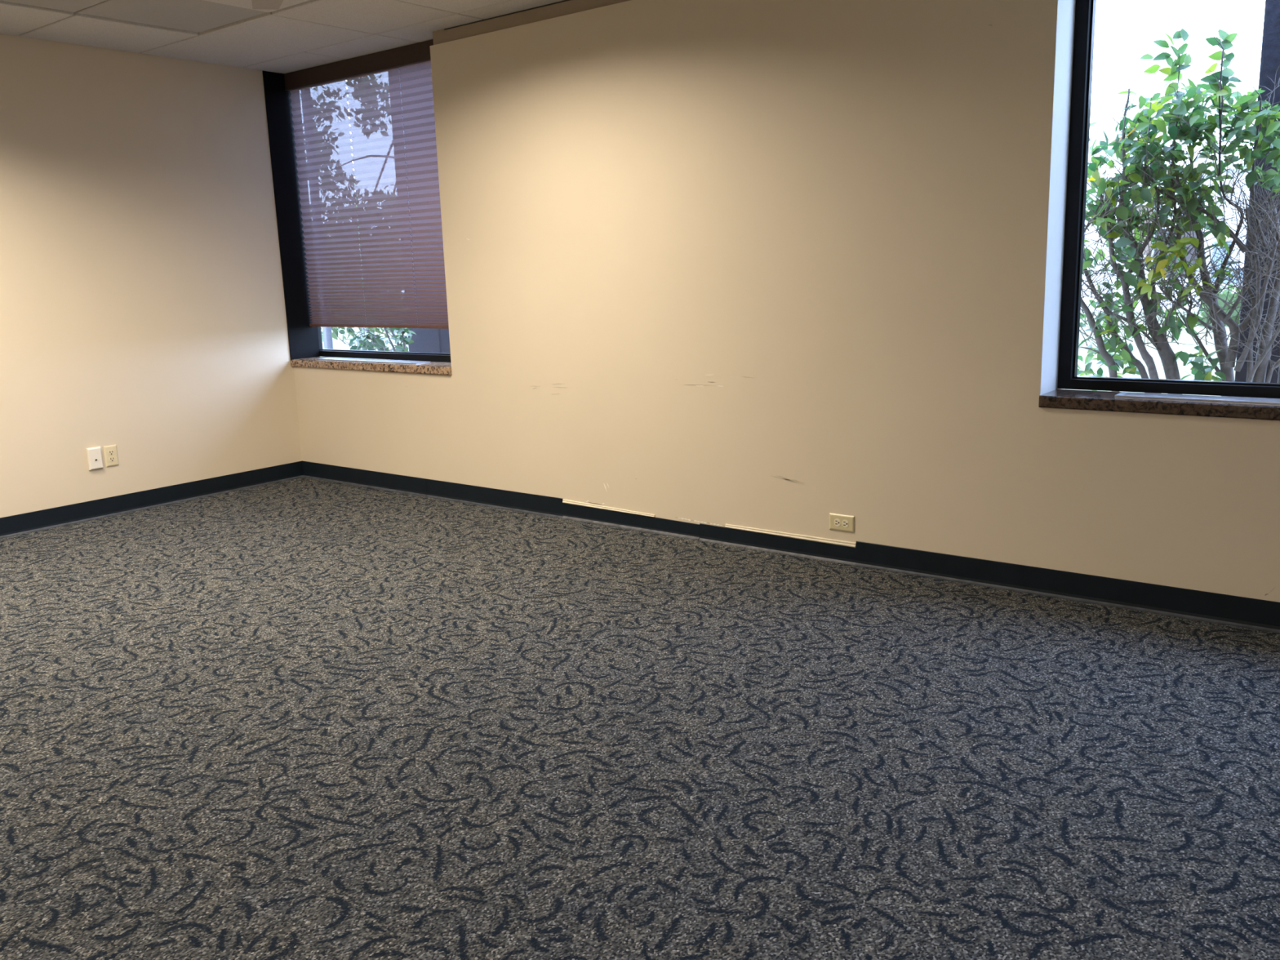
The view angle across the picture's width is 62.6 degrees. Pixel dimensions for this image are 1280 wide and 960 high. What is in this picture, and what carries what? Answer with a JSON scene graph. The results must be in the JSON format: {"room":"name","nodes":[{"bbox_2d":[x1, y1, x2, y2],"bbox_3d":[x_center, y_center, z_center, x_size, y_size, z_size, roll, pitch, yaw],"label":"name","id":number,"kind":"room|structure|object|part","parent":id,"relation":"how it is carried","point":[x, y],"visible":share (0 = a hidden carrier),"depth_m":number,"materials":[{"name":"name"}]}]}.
{"room":"empty office room","nodes":[
{"label":"empty office room","id":0,"kind":"room"},
{"bbox_2d":[0,33,315,517],"bbox_3d":[-4.151,-0.622,4.135,0.200,2.722,6.600,7,14,37],"label":"wall","id":1,"kind":"structure","parent":0,"point":[143,308],"depth_m":5.71,"materials":[{"name":"beige paint"}]},
{"bbox_2d":[85,446,103,470],"bbox_3d":[-2.922,-0.115,5.644,0.018,0.118,0.074,7,14,37],"label":"jack plate","id":2,"kind":"object","parent":1,"relation":"attached to","point":[95,461],"visible":1,"depth_m":5.63,"materials":[{"name":"white plastic"}]},
{"bbox_2d":[102,444,119,466],"bbox_3d":[-2.872,-0.131,5.715,0.008,0.114,0.070,7,14,37],"label":"wall outlet","id":3,"kind":"object","parent":1,"relation":"attached to","point":[110,452],"visible":1,"depth_m":5.71,"materials":[{"name":"beige plastic"}]},
{"bbox_2d":[107,449,114,455],"bbox_3d":[-2.870,-0.149,5.710,0.002,0.026,0.033,7,14,37],"label":"receptacle","id":4,"kind":"object","parent":3,"relation":"attached to","point":[110,452],"depth_m":5.71,"materials":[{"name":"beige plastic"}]},
{"bbox_2d":[109,456,115,462],"bbox_3d":[-2.869,-0.113,5.717,0.002,0.026,0.033,7,14,37],"label":"receptacle","id":5,"kind":"object","parent":3,"relation":"attached to","point":[112,459],"depth_m":5.72,"materials":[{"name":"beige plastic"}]},
{"bbox_2d":[0,461,303,538],"bbox_3d":[-4.092,0.493,4.213,0.016,0.101,6.400,7,14,37],"label":"baseboard","id":6,"kind":"structure","parent":1,"relation":"attached to","point":[27,522],"depth_m":5.88,"materials":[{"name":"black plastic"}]},
{"bbox_2d":[0,0,564,73],"bbox_3d":[-1.244,-1.585,1.578,7.700,0.161,6.950,7,14,37],"label":"ceiling","id":7,"kind":"structure","parent":0,"point":[277,36],"depth_m":5.06,"materials":[{"name":"tile"}]},
{"bbox_2d":[0,477,1279,959],"bbox_3d":[-1.208,0.971,2.037,7.300,0.151,6.400,7,14,37],"label":"floor","id":8,"kind":"structure","parent":0,"point":[300,718],"depth_m":2.75,"materials":[{"name":"carpet"}]},
{"bbox_2d":[293,0,1279,602],"bbox_3d":[0.880,-0.821,4.315,7.500,2.722,0.300,7,14,37],"label":"wall","id":9,"kind":"structure","parent":0,"point":[777,265],"depth_m":4.32,"materials":[{"name":"beige paint"}]},
{"bbox_2d":[262,71,451,375],"bbox_3d":[-1.577,-1.517,6.068,1.540,1.742,0.275,7,14,37],"label":"window","id":10,"kind":"structure","parent":9,"relation":"in","point":[305,341],"depth_m":6.40,"materials":[{"name":"black metal"}]},
{"bbox_3d":[-2.130,-1.596,6.450,0.009,1.702,0.214,7,14,37],"label":"jamb panel","id":11,"kind":"part","parent":10,"relation":"part of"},
{"bbox_2d":[284,39,448,328],"bbox_3d":[-1.529,-1.633,6.043,1.433,1.503,0.055,7,14,37],"label":"blind","id":12,"kind":"object","parent":10,"relation":"attached to","point":[326,181],"visible":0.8,"depth_m":6.05,"materials":[{"name":"fabric"}]},
{"bbox_3d":[-1.659,-1.612,6.152,0.001,1.400,0.001,7,14,37],"label":"lift cord","id":13,"kind":"part","parent":12,"relation":"part of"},
{"bbox_3d":[-1.504,-0.904,6.191,1.429,0.014,0.028,7,14,37],"label":"rail","id":14,"kind":"part","parent":12,"relation":"part of","materials":[{"name":"brown metal"}]},
{"bbox_3d":[-1.292,-1.567,5.872,0.001,1.400,0.001,7,14,37],"label":"lift cord","id":15,"kind":"part","parent":12,"relation":"part of","materials":[{"name":"fabric"}]},
{"bbox_3d":[-1.533,-0.675,6.187,1.448,0.043,0.215,7,14,37],"label":"sill","id":16,"kind":"part","parent":10,"relation":"part of","materials":[{"name":"beige stone"}]},
{"bbox_2d":[315,357,430,364],"bbox_3d":[-1.602,-0.710,6.248,0.940,0.005,0.112,7,14,37],"label":"grille","id":17,"kind":"object","parent":10,"relation":"attached to","point":[340,359],"depth_m":6.20,"materials":[{"name":"metal"}]},
{"bbox_3d":[-1.512,-1.557,6.146,1.540,1.698,0.060,7,14,37],"label":"frame","id":18,"kind":"part","parent":10,"relation":"part of","materials":[{"name":"black metal"}]},
{"bbox_2d":[562,498,654,517],"bbox_3d":[-0.161,0.137,5.160,0.581,0.024,0.008,7,14,37],"label":"trim","id":19,"kind":"structure","parent":9,"relation":"attached to","point":[566,501],"depth_m":5.17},
{"bbox_2d":[724,524,856,547],"bbox_3d":[0.638,0.239,4.549,0.642,0.021,0.008,7,14,37],"label":"trim","id":20,"kind":"structure","parent":9,"relation":"attached to","point":[837,542],"depth_m":4.52,"materials":[{"name":"beige paint"}]},
{"bbox_2d":[302,461,1279,633],"bbox_3d":[0.739,0.284,4.474,7.300,0.101,0.016,7,14,37],"label":"baseboard","id":21,"kind":"structure","parent":9,"relation":"attached to","point":[1260,615],"depth_m":4.24,"materials":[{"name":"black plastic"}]},
{"bbox_2d":[829,512,854,533],"bbox_3d":[0.839,0.179,4.376,0.114,0.070,0.008,7,14,37],"label":"wall outlet","id":22,"kind":"object","parent":9,"relation":"attached to","point":[842,522],"visible":1,"depth_m":4.37,"materials":[{"name":"beige plastic"}]},
{"bbox_2d":[834,518,839,526],"bbox_3d":[0.822,0.177,4.385,0.026,0.033,0.002,7,14,37],"label":"receptacle","id":23,"kind":"object","parent":22,"relation":"attached to","point":[837,521],"depth_m":4.38,"materials":[{"name":"beige plastic"}]},
{"bbox_2d":[842,520,848,527],"bbox_3d":[0.851,0.181,4.363,0.026,0.033,0.002,7,14,37],"label":"receptacle","id":24,"kind":"object","parent":22,"relation":"attached to","point":[845,522],"depth_m":4.36,"materials":[{"name":"beige plastic"}]},
{"bbox_2d":[1038,0,1279,420],"bbox_3d":[2.120,-1.061,3.242,1.589,1.742,0.275,7,14,37],"label":"window","id":25,"kind":"structure","parent":9,"relation":"in","point":[1198,404],"depth_m":3.73,"materials":[{"name":"black metal"}]},
{"bbox_3d":[2.128,-0.224,3.388,1.587,0.043,0.215,7,14,37],"label":"sill","id":26,"kind":"part","parent":25,"relation":"part of","materials":[{"name":"stone"}]},
{"bbox_2d":[1115,391,1279,404],"bbox_3d":[2.150,-0.248,3.380,1.150,0.005,0.112,7,14,37],"label":"grille","id":27,"kind":"object","parent":25,"relation":"attached to","point":[1123,394],"depth_m":3.56,"materials":[{"name":"metal"}]},
{"label":"outside","id":28,"kind":"structure","parent":0,"visible":0},
{"bbox_2d":[320,311,1236,395],"bbox_3d":[25.478,-7.569,41.612,120.000,0.300,89.699,7,14,37],"label":"ground","id":29,"kind":"structure","parent":28,"point":[1184,337],"depth_m":17.03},
{"bbox_2d":[322,326,333,357],"bbox_3d":[-2.548,-2.320,8.219,0.114,4.480,0.120,7,14,37],"label":"stone pillar","id":30,"kind":"structure","parent":29,"relation":"on","point":[326,331],"depth_m":8.44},
{"bbox_2d":[320,184,405,342],"bbox_3d":[-4.758,-4.147,16.946,4.239,4.837,2.132,7,14,37],"label":"tree","id":31,"kind":"object","parent":29,"relation":"on","point":[335,329],"visible":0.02,"depth_m":17.70,"materials":[{"name":"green plant"}]},
{"bbox_2d":[331,218,416,360],"bbox_3d":[-1.856,-0.895,7.315,1.272,2.047,0.534,7,14,37],"label":"shrub","id":32,"kind":"object","parent":29,"relation":"on","point":[377,343],"visible":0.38,"depth_m":7.17,"materials":[{"name":"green plant"}]},
{"bbox_3d":[-1.782,-0.723,7.258,0.624,1.728,0.025,9,16,42],"label":"stem","id":33,"kind":"part","parent":32,"relation":"part of","materials":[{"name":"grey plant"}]},
{"bbox_3d":[-1.670,-0.649,7.191,0.041,1.604,0.485,-13,16,-42],"label":"stem","id":34,"kind":"part","parent":32,"relation":"part of","materials":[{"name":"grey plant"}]},
{"bbox_3d":[-1.565,-0.742,7.078,0.050,1.824,0.243,-9,14,-32],"label":"stem","id":35,"kind":"part","parent":32,"relation":"part of","materials":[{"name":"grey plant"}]},
{"bbox_2d":[398,68,450,362],"bbox_3d":[-1.519,-2.229,7.612,0.420,4.480,0.410,7,14,37],"label":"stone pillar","id":36,"kind":"structure","parent":29,"relation":"on","point":[425,340],"depth_m":7.67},
{"bbox_2d":[1080,110,1255,311],"bbox_3d":[17.745,-6.789,25.686,12.626,5.000,7.000,7,14,37],"label":"building","id":37,"kind":"structure","parent":29,"relation":"on","point":[1109,126],"depth_m":25.93,"materials":[{"name":"white"}]},
{"bbox_3d":[13.098,-5.548,25.718,0.947,1.145,0.170,7,14,37],"label":"doorway","id":38,"kind":"part","parent":37,"relation":"part of","materials":[{"name":"green plant"}]},
{"bbox_2d":[1077,0,1279,396],"bbox_3d":[2.074,-0.628,4.311,0.934,2.497,0.558,6,14,33],"label":"leafy shrub","id":39,"kind":"object","parent":29,"relation":"on","point":[1102,213],"visible":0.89,"depth_m":4.15,"materials":[{"name":"green plant"}]},
{"bbox_3d":[1.933,-0.173,4.433,0.320,1.565,0.156,7,14,37],"label":"stem","id":40,"kind":"part","parent":39,"relation":"part of","materials":[{"name":"grey plant"}]},
{"bbox_3d":[1.890,-1.090,4.256,0.278,0.297,0.047,4,13,25],"label":"stem","id":41,"kind":"part","parent":39,"relation":"part of","materials":[{"name":"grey plant"}]},
{"bbox_3d":[2.020,-0.181,4.432,0.470,1.571,0.071,4,13,26],"label":"stem","id":42,"kind":"part","parent":39,"relation":"part of","materials":[{"name":"grey plant"}]},
{"bbox_3d":[2.017,-0.656,4.297,0.242,0.258,0.099,7,14,37],"label":"stem","id":43,"kind":"part","parent":39,"relation":"part of","materials":[{"name":"grey plant"}]},
{"bbox_3d":[2.088,-0.477,4.332,0.442,2.186,0.110,7,14,37],"label":"stem","id":44,"kind":"part","parent":39,"relation":"part of","materials":[{"name":"grey plant"}]},
{"bbox_3d":[2.031,-0.275,4.311,0.407,1.808,0.111,7,14,37],"label":"stem","id":45,"kind":"part","parent":39,"relation":"part of","materials":[{"name":"grey plant"}]},
{"bbox_3d":[2.007,-1.012,4.186,0.089,0.435,0.205,-8,13,-28],"label":"stem","id":46,"kind":"part","parent":39,"relation":"part of","materials":[{"name":"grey plant"}]},
{"bbox_3d":[2.084,-1.044,4.143,0.247,0.846,0.146,7,14,37],"label":"stem","id":47,"kind":"part","parent":39,"relation":"part of","materials":[{"name":"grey plant"}]},
{"bbox_3d":[2.104,-0.751,4.143,0.300,0.321,0.051,2,12,18],"label":"stem","id":48,"kind":"part","parent":39,"relation":"part of","materials":[{"name":"grey plant"}]},
{"bbox_3d":[2.111,-0.723,4.139,0.320,0.362,0.153,7,14,37],"label":"stem","id":49,"kind":"part","parent":39,"relation":"part of","materials":[{"name":"grey plant"}]},
{"bbox_3d":[2.119,-1.074,4.027,0.385,0.407,0.101,7,14,37],"label":"stem","id":50,"kind":"part","parent":39,"relation":"part of","materials":[{"name":"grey plant"}]},
{"bbox_3d":[2.209,-0.608,4.202,0.197,0.359,0.085,1,12,13],"label":"stem","id":51,"kind":"part","parent":39,"relation":"part of","materials":[{"name":"grey plant"}]},
{"bbox_3d":[2.212,-0.867,4.117,0.287,0.850,0.099,7,14,37],"label":"stem","id":52,"kind":"part","parent":39,"relation":"part of","materials":[{"name":"grey plant"}]},
{"bbox_3d":[2.260,-0.393,4.198,0.314,2.068,0.135,7,14,37],"label":"stem","id":53,"kind":"part","parent":39,"relation":"part of","materials":[{"name":"grey plant"}]},
{"bbox_3d":[2.212,-1.153,3.950,0.120,0.893,0.110,7,14,37],"label":"stem","id":54,"kind":"part","parent":39,"relation":"part of","materials":[{"name":"green plant"}]},
{"bbox_2d":[1200,284,1241,326],"bbox_3d":[13.466,-3.205,19.486,5.576,0.966,0.895,7,14,37],"label":"hedge","id":55,"kind":"object","parent":29,"relation":"on","point":[1221,303],"visible":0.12,"depth_m":20.68,"materials":[{"name":"green plant"}]},
{"bbox_2d":[1165,47,1279,398],"bbox_3d":[2.372,-0.457,4.066,0.757,2.241,0.471,4,13,26],"label":"shrub","id":56,"kind":"object","parent":29,"relation":"on","point":[1271,128],"visible":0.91,"depth_m":3.95,"materials":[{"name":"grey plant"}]},
{"bbox_3d":[2.290,-0.673,4.038,0.019,0.132,0.089,-10,14,-33],"label":"stem","id":57,"kind":"part","parent":56,"relation":"part of","materials":[{"name":"grey plant"}]},
{"bbox_3d":[2.323,-0.746,4.029,0.039,0.376,0.076,-10,14,-36],"label":"stem","id":58,"kind":"part","parent":56,"relation":"part of","materials":[{"name":"grey plant"}]},
{"bbox_3d":[2.344,-0.192,4.122,0.085,1.699,0.045,1,12,15],"label":"stem","id":59,"kind":"part","parent":56,"relation":"part of","materials":[{"name":"grey plant"}]},
{"bbox_3d":[2.342,-0.654,4.000,0.030,0.496,0.132,-9,14,-32],"label":"stem","id":60,"kind":"part","parent":56,"relation":"part of","materials":[{"name":"grey plant"}]},
{"bbox_3d":[2.318,-1.137,3.916,0.076,0.542,0.020,2,12,20],"label":"stem","id":61,"kind":"part","parent":56,"relation":"part of","materials":[{"name":"grey plant"}]},
{"bbox_3d":[2.364,-0.039,4.104,0.237,1.400,0.030,9,15,42],"label":"stem","id":62,"kind":"part","parent":56,"relation":"part of","materials":[{"name":"grey plant"}]},
{"bbox_3d":[2.405,-0.218,4.126,0.121,1.747,0.086,7,14,37],"label":"stem","id":63,"kind":"part","parent":56,"relation":"part of","materials":[{"name":"grey plant"}]},
{"bbox_3d":[2.440,0.005,4.140,0.218,1.300,0.034,5,14,32],"label":"stem","id":64,"kind":"part","parent":56,"relation":"part of","materials":[{"name":"grey plant"}]},
{"bbox_3d":[2.477,-0.167,4.112,0.066,1.643,0.047,-5,12,-14],"label":"stem","id":65,"kind":"part","parent":56,"relation":"part of","materials":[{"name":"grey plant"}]},
{"bbox_2d":[1234,0,1279,398],"bbox_3d":[2.804,-1.697,4.307,0.480,4.480,0.410,7,14,37],"label":"trunk","id":66,"kind":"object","parent":29,"relation":"on","point":[1269,58],"depth_m":4.33,"materials":[{"name":"brown plant"}]}
]}

